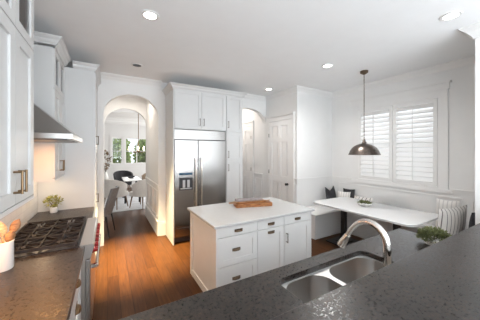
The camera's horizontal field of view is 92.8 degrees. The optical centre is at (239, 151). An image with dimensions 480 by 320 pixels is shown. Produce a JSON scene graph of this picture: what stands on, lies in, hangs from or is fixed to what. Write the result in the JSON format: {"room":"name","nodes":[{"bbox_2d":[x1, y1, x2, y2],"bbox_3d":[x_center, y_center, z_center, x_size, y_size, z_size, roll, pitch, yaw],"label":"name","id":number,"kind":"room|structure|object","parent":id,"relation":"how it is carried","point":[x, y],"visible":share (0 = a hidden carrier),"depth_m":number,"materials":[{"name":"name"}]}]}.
{"room":"kitchen","nodes":[
{"label":"kitchen","id":0,"kind":"room"},
{"bbox_2d":[104,124,145,182],"bbox_3d":[-5.589,0.150,10.711,6.059,3.100,0.140,0,0,-30],"label":"wall","id":1,"kind":"structure","parent":0,"point":[109,129],"depth_m":10.67,"materials":[{"name":"paint"}]},
{"bbox_2d":[110,135,122,164],"bbox_3d":[-5.708,-0.050,10.579,0.560,1.360,0.130,0,0,-30],"label":"window","id":2,"kind":"structure","parent":1,"relation":"in","point":[111,137],"depth_m":10.54,"materials":[{"name":"paint"}]},
{"bbox_2d":[104,111,145,125],"bbox_3d":[-4.827,-1.300,9.396,6.059,0.200,2.900,0,0,-30],"label":"ceiling","id":3,"kind":"structure","parent":1,"relation":"attached to","point":[125,118],"depth_m":9.58,"materials":[{"name":"paint"}]},
{"bbox_2d":[108,166,145,187],"bbox_3d":[-5.548,1.210,10.640,6.059,0.980,0.024,0,0,-30],"label":"trim","id":4,"kind":"structure","parent":1,"relation":"attached to","point":[136,166],"depth_m":10.77,"materials":[{"name":"paint"}]},
{"bbox_2d":[123,136,145,164],"bbox_3d":[-4.976,-0.050,11.002,1.150,1.360,0.130,0,0,-30],"label":"window","id":5,"kind":"structure","parent":1,"relation":"in","point":[124,137],"depth_m":10.84,"materials":[{"name":"paint"}]},
{"bbox_2d":[104,96,145,122],"bbox_3d":[-2.836,0.150,5.956,6.059,3.100,0.150,0,0,-30],"label":"wall","id":6,"kind":"structure","parent":0,"point":[138,105],"depth_m":5.84,"materials":[{"name":"paint"}]},
{"bbox_2d":[146,101,156,217],"bbox_3d":[-2.053,0.150,5.427,0.115,3.100,1.550,0,0,-30],"label":"wall","id":7,"kind":"structure","parent":0,"point":[151,116],"depth_m":5.33,"materials":[{"name":"paint"}]},
{"bbox_2d":[145,177,157,235],"bbox_3d":[-2.078,1.185,5.326,0.030,1.030,1.700,0,0,-30],"label":"trim","id":8,"kind":"structure","parent":7,"relation":"attached to","point":[152,219],"depth_m":5.16,"materials":[{"name":"paint"}]},
{"bbox_2d":[97,79,265,245],"bbox_3d":[-1.244,0.150,4.913,4.349,3.100,0.150,0,0,-30],"label":"wall","id":9,"kind":"structure","parent":0,"point":[108,90],"depth_m":4.58,"materials":[{"name":"paint"}]},
{"bbox_2d":[100,72,161,86],"bbox_3d":[-2.049,-1.350,4.308,1.090,0.100,0.090,0,0,-30],"label":"trim","id":10,"kind":"structure","parent":9,"relation":"attached to","point":[106,76],"depth_m":4.29,"materials":[{"name":"paint"}]},
{"bbox_2d":[160,185,165,235],"bbox_3d":[-1.565,1.190,4.629,0.119,1.020,0.020,0,0,-30],"label":"trim","id":11,"kind":"structure","parent":9,"relation":"attached to","point":[162,224],"depth_m":4.63,"materials":[{"name":"paint"}]},
{"bbox_2d":[174,88,225,130],"bbox_3d":[-0.881,-0.781,4.655,1.050,0.727,0.654,0,0,-30],"label":"upper cabinet","id":12,"kind":"object","parent":9,"relation":"attached to","point":[193,110],"visible":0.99,"depth_m":4.38,"materials":[{"name":"paint"}]},
{"bbox_2d":[233,94,265,100],"bbox_3d":[0.240,-1.350,5.633,1.059,0.100,0.090,0,0,-30],"label":"trim","id":13,"kind":"structure","parent":9,"relation":"attached to","point":[248,96],"depth_m":5.71,"materials":[{"name":"paint"}]},
{"bbox_2d":[92,187,364,319],"bbox_3d":[-0.825,1.750,3.821,7.600,0.100,16.840,0,0,-30],"label":"floor","id":14,"kind":"structure","parent":0,"point":[139,270],"depth_m":3.35,"materials":[{"name":"medium-toned warm brown wood"}]},
{"bbox_2d":[4,216,100,319],"bbox_3d":[-1.744,1.173,2.168,0.710,0.855,0.910,0,0,-30],"label":"gas range","id":15,"kind":"object","parent":14,"relation":"on","point":[31,238],"visible":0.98,"depth_m":2.00,"materials":[{"name":"metal"}]},
{"bbox_2d":[14,218,87,257],"bbox_3d":[-1.798,0.788,2.137,0.570,0.013,0.910,0,0,-30],"label":"cooktop","id":16,"kind":"object","parent":15,"relation":"in","point":[83,233],"depth_m":2.00,"materials":[{"name":"metal"}]},
{"bbox_2d":[38,61,100,258],"bbox_3d":[-2.539,0.235,3.501,0.688,2.930,0.990,0,0,-30],"label":"tall cabinet","id":17,"kind":"object","parent":14,"relation":"on","point":[78,188],"visible":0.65,"depth_m":3.18,"materials":[{"name":"paint"}]},
{"bbox_2d":[69,270,80,319],"bbox_3d":[-1.359,1.264,1.402,0.628,0.872,0.788,0,0,-30],"label":"base cabinet","id":18,"kind":"object","parent":14,"relation":"on","point":[75,314],"visible":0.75,"depth_m":1.59,"materials":[{"name":"paint"}]},
{"bbox_2d":[104,186,118,237],"bbox_3d":[-2.829,1.219,4.655,0.670,0.959,0.498,0,0,-16],"label":"chair","id":19,"kind":"object","parent":14,"relation":"on","point":[110,202],"visible":0.65,"depth_m":4.54,"materials":[{"name":"grey fabric"}]},
{"bbox_2d":[104,192,145,211],"bbox_3d":[-3.792,1.694,8.147,3.400,0.012,3.300,0,0,-30],"label":"area rug","id":20,"kind":"object","parent":14,"relation":"on","point":[135,204],"visible":0.29,"depth_m":7.28,"materials":[{"name":"white fabric"}]},
{"bbox_2d":[104,179,127,209],"bbox_3d":[-3.728,1.236,6.785,0.718,0.896,0.650,0,0,12],"label":"dining chair","id":21,"kind":"object","parent":20,"relation":"on","point":[109,184],"visible":0.68,"depth_m":6.56,"materials":[{"name":"beige fabric"}]},
{"bbox_2d":[113,170,132,191],"bbox_3d":[-4.716,1.236,9.234,0.718,0.896,0.650,0,0,-36],"label":"dining chair","id":22,"kind":"object","parent":20,"relation":"on","point":[117,175],"visible":0.48,"depth_m":9.37,"materials":[{"name":"grey fabric"}]},
{"bbox_2d":[122,176,140,203],"bbox_3d":[-3.815,1.315,8.018,0.530,0.744,1.200,0,0,-30],"label":"dining table","id":23,"kind":"object","parent":20,"relation":"on","point":[136,178],"visible":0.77,"depth_m":7.70,"materials":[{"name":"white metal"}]},
{"bbox_2d":[129,179,145,208],"bbox_3d":[-2.950,1.236,6.971,0.650,0.896,0.718,0,0,15],"label":"dining chair","id":24,"kind":"object","parent":20,"relation":"on","point":[138,188],"visible":0.59,"depth_m":6.68,"materials":[{"name":"beige fabric"}]},
{"bbox_3d":[-5.026,1.369,7.964,0.780,0.638,0.460,0,0,-30],"label":"console table","id":25,"kind":"object","parent":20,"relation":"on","visible":0},
{"bbox_2d":[104,150,111,178],"bbox_3d":[-4.766,0.486,8.108,0.414,1.127,0.412,0,0,25],"label":"vase","id":26,"kind":"object","parent":25,"relation":"on","point":[106,176],"visible":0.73,"depth_m":8.09,"materials":[{"name":"white ceramic"}]},
{"bbox_2d":[174,129,225,242],"bbox_3d":[-0.873,0.634,4.641,1.048,2.092,0.672,0,0,-30],"label":"refrigerator","id":27,"kind":"object","parent":14,"relation":"on","point":[199,155],"visible":0.76,"depth_m":4.34,"materials":[{"name":"metal"}]},
{"bbox_2d":[162,82,247,245],"bbox_3d":[-0.709,0.235,4.732,1.615,2.930,0.695,0,0,-30],"label":"surround","id":28,"kind":"object","parent":14,"relation":"on","point":[168,90],"visible":0.83,"depth_m":4.37,"materials":[{"name":"paint"}]},
{"bbox_2d":[225,96,242,202],"bbox_3d":[-0.255,0.278,5.017,0.390,2.845,0.654,0,0,-30],"label":"pantry cabinet","id":29,"kind":"object","parent":14,"relation":"on","point":[234,105],"visible":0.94,"depth_m":4.78,"materials":[{"name":"paint"}]},
{"bbox_2d":[190,212,310,291],"bbox_3d":[0.152,1.258,3.160,1.430,0.883,0.922,0,0,-30],"label":"kitchen island","id":30,"kind":"object","parent":14,"relation":"on","point":[222,256],"visible":0.78,"depth_m":2.75,"materials":[{"name":"paint"}]},
{"bbox_2d":[187,197,314,228],"bbox_3d":[0.139,0.801,3.173,1.490,0.030,0.958,0,0,-30],"label":"island countertop","id":31,"kind":"structure","parent":30,"relation":"on","point":[221,215],"depth_m":2.95,"materials":[{"name":"white stone"}]},
{"bbox_2d":[233,200,271,207],"bbox_3d":[0.185,0.762,3.343,0.540,0.046,0.230,0,0,-15],"label":"cutting board","id":32,"kind":"object","parent":31,"relation":"on","point":[267,203],"visible":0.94,"depth_m":3.24,"materials":[{"name":"brown wood"}]},
{"bbox_2d":[229,199,265,203],"bbox_3d":[0.102,0.729,3.328,0.560,0.018,0.160,0,0,-21],"label":"serving board","id":33,"kind":"object","parent":32,"relation":"on","point":[244,202],"visible":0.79,"depth_m":3.24,"materials":[{"name":"brown wood"}]},
{"bbox_2d":[235,197,261,201],"bbox_3d":[0.124,0.702,3.348,0.400,0.034,0.090,0,0,-13],"label":"napkin","id":34,"kind":"object","parent":33,"relation":"on","point":[252,198],"visible":0.96,"depth_m":3.32,"materials":[{"name":"grey fabric"}]},
{"bbox_2d":[308,205,434,239],"bbox_3d":[2.375,1.462,4.009,1.238,0.475,2.754,0,0,-30],"label":"bench","id":35,"kind":"object","parent":14,"relation":"on","point":[325,221],"visible":0.17,"depth_m":4.52,"materials":[{"name":"white paint"}]},
{"bbox_2d":[325,186,335,198],"bbox_3d":[2.098,1.007,5.251,0.360,0.412,0.144,0,0,-36],"label":"cushion","id":36,"kind":"object","parent":35,"relation":"on","point":[331,193],"visible":0.63,"depth_m":5.18,"materials":[{"name":"grey fabric"}]},
{"bbox_2d":[338,191,350,196],"bbox_3d":[2.281,1.047,5.032,0.270,0.332,0.129,0,0,40],"label":"cushion","id":37,"kind":"object","parent":35,"relation":"on","point":[340,193],"visible":0.41,"depth_m":5.01,"materials":[{"name":"fabric"}]},
{"bbox_2d":[343,188,354,197],"bbox_3d":[2.405,1.019,5.058,0.085,0.389,0.260,0,0,-42],"label":"cushion","id":38,"kind":"object","parent":35,"relation":"on","point":[352,193],"visible":0.35,"depth_m":5.00,"materials":[{"name":"grey fabric"}]},
{"bbox_2d":[354,195,372,201],"bbox_3d":[2.545,1.076,4.747,0.123,0.273,0.380,0,0,-36],"label":"cushion","id":39,"kind":"object","parent":35,"relation":"on","point":[355,196],"visible":0.22,"depth_m":4.73,"materials":[{"name":"fabric"}]},
{"bbox_2d":[435,198,459,226],"bbox_3d":[3.241,0.985,3.578,0.130,0.457,0.280,0,0,-36],"label":"cushion","id":40,"kind":"object","parent":35,"relation":"on","point":[441,204],"visible":0.26,"depth_m":3.58,"materials":[{"name":"fabric"}]},
{"bbox_2d":[437,205,466,234],"bbox_3d":[2.848,0.974,3.077,0.660,0.478,0.138,0,0,-22],"label":"cushion","id":41,"kind":"object","parent":35,"relation":"on","point":[453,220],"visible":0.71,"depth_m":2.99,"materials":[{"name":"fabric"}]},
{"bbox_2d":[469,212,474,227],"bbox_3d":[3.147,0.994,3.026,0.500,0.439,0.105,0,0,-27],"label":"cushion","id":42,"kind":"object","parent":35,"relation":"on","point":[472,217],"visible":0.2,"depth_m":2.91,"materials":[{"name":"grey fabric"}]},
{"bbox_2d":[314,197,437,245],"bbox_3d":[2.196,1.325,3.877,0.985,0.750,1.670,0,0,-30],"label":"table","id":43,"kind":"object","parent":14,"relation":"on","point":[398,216],"visible":0.53,"depth_m":3.68,"materials":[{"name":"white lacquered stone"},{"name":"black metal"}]},
{"bbox_2d":[357,199,372,206],"bbox_3d":[2.164,0.892,3.980,0.257,0.116,0.250,0,0,-30],"label":"bowl","id":44,"kind":"object","parent":43,"relation":"on","point":[361,202],"visible":1,"depth_m":3.94,"materials":[{"name":"white ceramic"}]},
{"bbox_2d":[358,199,371,204],"bbox_3d":[2.162,0.887,3.976,0.250,0.106,0.247,0,0,-30],"label":"greenery","id":45,"kind":"object","parent":44,"relation":"on","point":[361,202],"depth_m":3.95,"materials":[{"name":"green plant"}]},
{"bbox_3d":[-2.183,1.264,2.825,0.628,0.872,0.653,0,0,-30],"label":"base cabinet","id":46,"kind":"object","parent":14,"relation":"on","visible":0},
{"bbox_2d":[28,207,93,224],"bbox_3d":[-2.182,0.805,2.827,0.618,0.038,0.656,0,0,-30],"label":"countertop","id":47,"kind":"structure","parent":46,"relation":"on","point":[88,212],"depth_m":2.85,"materials":[{"name":"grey stone"}]},
{"bbox_2d":[42,195,63,212],"bbox_3d":[-2.406,0.666,2.947,0.224,0.239,0.180,0,0,-39],"label":"potted plant","id":48,"kind":"object","parent":47,"relation":"on","point":[53,208],"visible":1,"depth_m":2.93,"materials":[{"name":"green plant"}]},
{"bbox_3d":[-1.009,1.264,0.797,0.628,0.872,0.590,0,0,-30],"label":"base cabinet","id":49,"kind":"object","parent":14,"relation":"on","visible":0},
{"bbox_2d":[0,246,84,319],"bbox_3d":[-1.207,0.805,1.143,0.618,0.038,1.388,0,0,-30],"label":"countertop","id":50,"kind":"structure","parent":49,"relation":"on","point":[43,286],"depth_m":1.33,"materials":[{"name":"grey stone"}]},
{"bbox_2d":[0,239,14,272],"bbox_3d":[-1.589,0.692,1.524,0.124,0.188,0.124,0,0,-30],"label":"utensil crock","id":51,"kind":"object","parent":50,"relation":"on","point":[6,248],"visible":0.81,"depth_m":1.51,"materials":[{"name":"white ceramic"}]},
{"bbox_2d":[0,222,7,242],"bbox_3d":[-1.611,0.617,1.540,0.061,0.270,0.116,0,0,-43],"label":"wooden spoon","id":52,"kind":"object","parent":51,"relation":"in","point":[3,228],"visible":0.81,"depth_m":1.56,"materials":[{"name":"brown wood"}]},
{"bbox_2d":[4,230,15,241],"bbox_3d":[-1.559,0.641,1.539,0.067,0.221,0.046,0,0,-8],"label":"wooden spoon","id":53,"kind":"object","parent":51,"relation":"in","point":[10,235],"visible":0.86,"depth_m":1.53,"materials":[{"name":"brown wood"}]},
{"bbox_2d":[9,219,20,231],"bbox_3d":[-1.615,0.623,1.587,0.035,0.260,0.202,0,0,-6],"label":"wooden spoon","id":54,"kind":"object","parent":51,"relation":"in","point":[15,225],"visible":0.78,"depth_m":1.65,"materials":[{"name":"brown wood"}]},
{"bbox_3d":[0.650,1.262,1.452,2.520,0.875,0.612,0,0,-30],"label":"cabinet","id":55,"kind":"object","parent":14,"relation":"on","visible":0},
{"bbox_2d":[119,228,429,319],"bbox_3d":[0.659,0.805,1.441,2.585,0.038,0.590,0,0,-30],"label":"countertop","id":56,"kind":"structure","parent":55,"relation":"on","point":[262,296],"depth_m":1.27,"materials":[{"name":"grey stone"}]},
{"bbox_2d":[282,256,382,302],"bbox_3d":[0.691,0.922,1.450,0.920,0.196,0.418,0,0,-30],"label":"sink","id":57,"kind":"object","parent":56,"relation":"in","point":[309,287],"visible":0.23,"depth_m":1.52,"materials":[{"name":"metal"}]},
{"bbox_2d":[286,275,341,302],"bbox_3d":[0.474,0.922,1.325,0.351,0.196,0.350,0,0,-30],"label":"basin","id":58,"kind":"object","parent":57,"relation":"in","point":[306,288],"depth_m":1.49,"materials":[{"name":"silver metal"}]},
{"bbox_2d":[329,258,382,283],"bbox_3d":[0.859,0.922,1.547,0.465,0.196,0.350,0,0,-30],"label":"basin","id":59,"kind":"object","parent":57,"relation":"in","point":[352,269],"depth_m":1.73,"materials":[{"name":"silver metal"}]},
{"bbox_2d":[337,218,391,266],"bbox_3d":[0.837,0.617,1.546,0.111,0.339,0.373,0,0,-44],"label":"faucet","id":60,"kind":"object","parent":56,"relation":"on","point":[342,243],"visible":0.74,"depth_m":1.46,"materials":[{"name":"silver metal"}]},
{"bbox_2d":[414,226,452,245],"bbox_3d":[1.639,0.706,1.933,0.261,0.160,0.261,0,0,-30],"label":"potted plant","id":61,"kind":"object","parent":56,"relation":"on","point":[430,236],"visible":0.83,"depth_m":1.90,"materials":[{"name":"green plant"}]},
{"bbox_2d":[34,0,479,119],"bbox_3d":[-0.825,-1.450,3.821,7.600,0.100,16.840,0,0,-30],"label":"ceiling","id":62,"kind":"structure","parent":0,"point":[252,47],"depth_m":2.86,"materials":[{"name":"paint"}]},
{"bbox_2d":[131,63,142,66],"bbox_3d":[-1.669,-1.395,3.702,0.180,0.008,0.180,0,0,-30],"label":"recessed light","id":63,"kind":"object","parent":62,"relation":"in","point":[132,64],"visible":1,"depth_m":3.70,"materials":[{"name":"white paint"}]},
{"bbox_2d":[129,114,145,152],"bbox_3d":[-3.512,-0.675,7.904,0.600,1.444,0.608,0,0,-30],"label":"chandelier","id":64,"kind":"object","parent":62,"relation":"hanging from","point":[138,151],"visible":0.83,"depth_m":7.90,"materials":[{"name":"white metal"}]},
{"bbox_2d":[141,10,158,20],"bbox_3d":[-0.922,-1.394,2.343,0.180,0.008,0.180,0,0,-30],"label":"recessed light","id":65,"kind":"object","parent":62,"relation":"in","point":[147,14],"visible":1,"depth_m":2.34,"materials":[{"name":"white paint"}]},
{"bbox_2d":[322,64,332,67],"bbox_3d":[1.425,-1.394,3.725,0.180,0.008,0.180,0,0,-30],"label":"recessed light","id":66,"kind":"object","parent":62,"relation":"in","point":[324,65],"visible":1,"depth_m":3.71,"materials":[{"name":"white paint"}]},
{"bbox_2d":[348,70,380,154],"bbox_3d":[2.158,-0.669,3.976,0.504,1.458,0.504,0,0,-30],"label":"pendant lamp","id":67,"kind":"object","parent":62,"relation":"hanging from","point":[363,148],"visible":1,"depth_m":3.85,"materials":[{"name":"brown metal"}]},
{"bbox_2d":[439,10,462,20],"bbox_3d":[2.172,-1.394,2.355,0.180,0.008,0.180,0,0,-30],"label":"recessed light","id":68,"kind":"object","parent":62,"relation":"in","point":[452,15],"visible":1,"depth_m":2.34,"materials":[{"name":"white paint"}]},
{"bbox_2d":[243,93,292,197],"bbox_3d":[0.515,0.150,6.334,0.120,3.100,2.853,0,0,-30],"label":"wall","id":69,"kind":"structure","parent":0,"point":[284,104],"depth_m":6.11,"materials":[{"name":"paint"}]},
{"bbox_2d":[242,120,253,197],"bbox_3d":[0.104,0.415,6.831,0.089,2.570,1.010,0,0,-30],"label":"door","id":70,"kind":"structure","parent":69,"relation":"in","point":[248,127],"depth_m":6.65,"materials":[{"name":"paint"}]},
{"bbox_2d":[254,173,296,203],"bbox_3d":[0.806,0.995,5.688,0.024,0.810,1.683,0,0,-30],"label":"trim","id":71,"kind":"structure","parent":69,"relation":"attached to","point":[256,174],"depth_m":6.11,"materials":[{"name":"paint"}]},
{"bbox_2d":[265,112,294,202],"bbox_3d":[0.916,0.415,5.429,0.089,2.570,1.010,0,0,-30],"label":"door","id":72,"kind":"structure","parent":69,"relation":"in","point":[280,128],"depth_m":5.40,"materials":[{"name":"paint"}]},
{"bbox_2d":[265,86,296,100],"bbox_3d":[0.940,-1.350,5.390,0.090,0.100,1.213,0,0,-30],"label":"trim","id":73,"kind":"structure","parent":69,"relation":"attached to","point":[292,89],"depth_m":5.31,"materials":[{"name":"paint"}]},
{"bbox_2d":[293,92,331,206],"bbox_3d":[1.768,0.150,5.341,1.294,3.100,0.120,0,0,-30],"label":"wall","id":74,"kind":"structure","parent":0,"point":[313,113],"depth_m":5.20,"materials":[{"name":"paint"}]},
{"bbox_2d":[296,176,331,181],"bbox_3d":[1.730,0.627,5.237,1.164,0.075,0.024,0,0,-30],"label":"trim","id":75,"kind":"structure","parent":74,"relation":"attached to","point":[324,177],"depth_m":5.20,"materials":[{"name":"paint"}]},
{"bbox_2d":[297,86,332,97],"bbox_3d":[1.717,-1.350,5.190,1.234,0.100,0.090,0,0,-30],"label":"trim","id":76,"kind":"structure","parent":74,"relation":"attached to","point":[302,89],"depth_m":5.16,"materials":[{"name":"paint"}]},
{"bbox_2d":[332,64,474,229],"bbox_3d":[4.341,0.150,2.038,0.150,3.100,8.177,0,0,-30],"label":"wall","id":77,"kind":"structure","parent":0,"point":[461,93],"depth_m":3.80,"materials":[{"name":"paint"}]},
{"bbox_2d":[350,80,451,189],"bbox_3d":[2.930,-0.258,4.359,0.166,1.735,1.710,0,0,-30],"label":"window","id":78,"kind":"structure","parent":77,"relation":"in","point":[395,164],"depth_m":4.15,"materials":[{"name":"paint"}]},
{"bbox_2d":[358,105,392,181],"bbox_3d":[2.735,-0.150,4.643,0.030,1.450,0.676,0,0,-30],"label":"shutter","id":79,"kind":"object","parent":78,"relation":"attached to","point":[380,167],"depth_m":4.59,"materials":[{"name":"paint"}]},
{"bbox_2d":[393,98,437,186],"bbox_3d":[3.079,-0.150,4.049,0.030,1.450,0.676,0,0,-30],"label":"shutter","id":80,"kind":"object","parent":78,"relation":"attached to","point":[425,169],"depth_m":4.01,"materials":[{"name":"paint"}]},
{"bbox_2d":[332,55,474,97],"bbox_3d":[2.885,-1.350,4.314,0.090,0.100,2.777,0,0,-30],"label":"trim","id":81,"kind":"structure","parent":77,"relation":"attached to","point":[469,60],"depth_m":4.04,"materials":[{"name":"paint"}]},
{"bbox_2d":[332,176,474,220],"bbox_3d":[2.911,0.870,4.329,0.030,0.560,2.777,0,0,-30],"label":"trim","id":82,"kind":"structure","parent":77,"relation":"attached to","point":[453,191],"depth_m":4.01,"materials":[{"name":"paint"}]},
{"bbox_2d":[458,21,479,40],"bbox_3d":[3.119,-1.335,2.764,1.238,0.130,0.360,0,0,-30],"label":"trim","id":83,"kind":"structure","parent":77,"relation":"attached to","point":[472,31],"depth_m":2.55,"materials":[{"name":"paint"}]},
{"bbox_2d":[475,37,479,224],"bbox_3d":[3.166,0.150,2.792,1.128,3.100,0.140,0,0,-30],"label":"wall column","id":84,"kind":"structure","parent":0,"point":[477,40],"depth_m":2.55,"materials":[{"name":"paint"}]},
{"bbox_3d":[-1.237,0.150,0.440,0.120,3.100,11.000,0,0,-30],"label":"wall","id":85,"kind":"structure","parent":0,"visible":0},
{"bbox_2d":[0,0,33,218],"bbox_3d":[-1.370,-0.453,1.218,0.411,1.555,0.870,0,0,-30],"label":"upper cabinet","id":86,"kind":"object","parent":85,"relation":"attached to","point":[16,16],"visible":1,"depth_m":1.29,"materials":[{"name":"paint"}]},
{"bbox_2d":[0,182,37,238],"bbox_3d":[-1.925,0.313,1.756,0.008,0.946,2.768,0,0,-30],"label":"backsplash","id":87,"kind":"structure","parent":85,"relation":"attached to","point":[29,209],"depth_m":2.52,"materials":[{"name":"white tile"}]},
{"bbox_2d":[33,31,70,181],"bbox_3d":[-2.276,-0.465,2.724,0.351,1.580,0.736,0,0,-30],"label":"upper cabinet","id":88,"kind":"object","parent":85,"relation":"attached to","point":[49,64],"visible":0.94,"depth_m":2.50,"materials":[{"name":"paint"}]},
{"bbox_2d":[34,103,82,142],"bbox_3d":[-1.826,-0.747,2.126,0.530,1.301,0.870,0,0,-30],"label":"range hood","id":89,"kind":"object","parent":85,"relation":"attached to","point":[47,129],"visible":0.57,"depth_m":1.86,"materials":[{"name":"metal"}]},
{"bbox_3d":[1.373,1.185,1.442,3.322,1.029,0.120,0,0,-30],"label":"wall","id":90,"kind":"structure","parent":0,"visible":0},
{"bbox_2d":[270,223,479,319],"bbox_3d":[1.433,0.650,1.308,3.352,0.040,0.548,0,0,-30],"label":"bar","id":91,"kind":"object","parent":90,"relation":"on","point":[441,280],"visible":1,"depth_m":1.03,"materials":[{"name":"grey stone"}]},
{"label":"outside","id":92,"kind":"structure","parent":0,"visible":0},
{"bbox_3d":[-8.840,1.900,19.263,28.000,0.100,17.800,0,0,-30],"label":"ground","id":93,"kind":"structure","parent":92,"visible":0},
{"bbox_2d":[113,139,131,162],"bbox_3d":[-6.689,0.167,12.047,1.906,3.372,1.448,0,0,-30],"label":"shrub","id":94,"kind":"object","parent":93,"relation":"on","point":[116,142],"visible":0.14,"depth_m":11.92,"materials":[{"name":"green plant"}]},
{"bbox_2d":[132,139,145,162],"bbox_3d":[-5.463,0.428,13.694,1.939,2.850,1.436,0,0,-30],"label":"shrub","id":95,"kind":"object","parent":93,"relation":"on","point":[141,157],"visible":0.27,"depth_m":13.24,"materials":[{"name":"green plant"}]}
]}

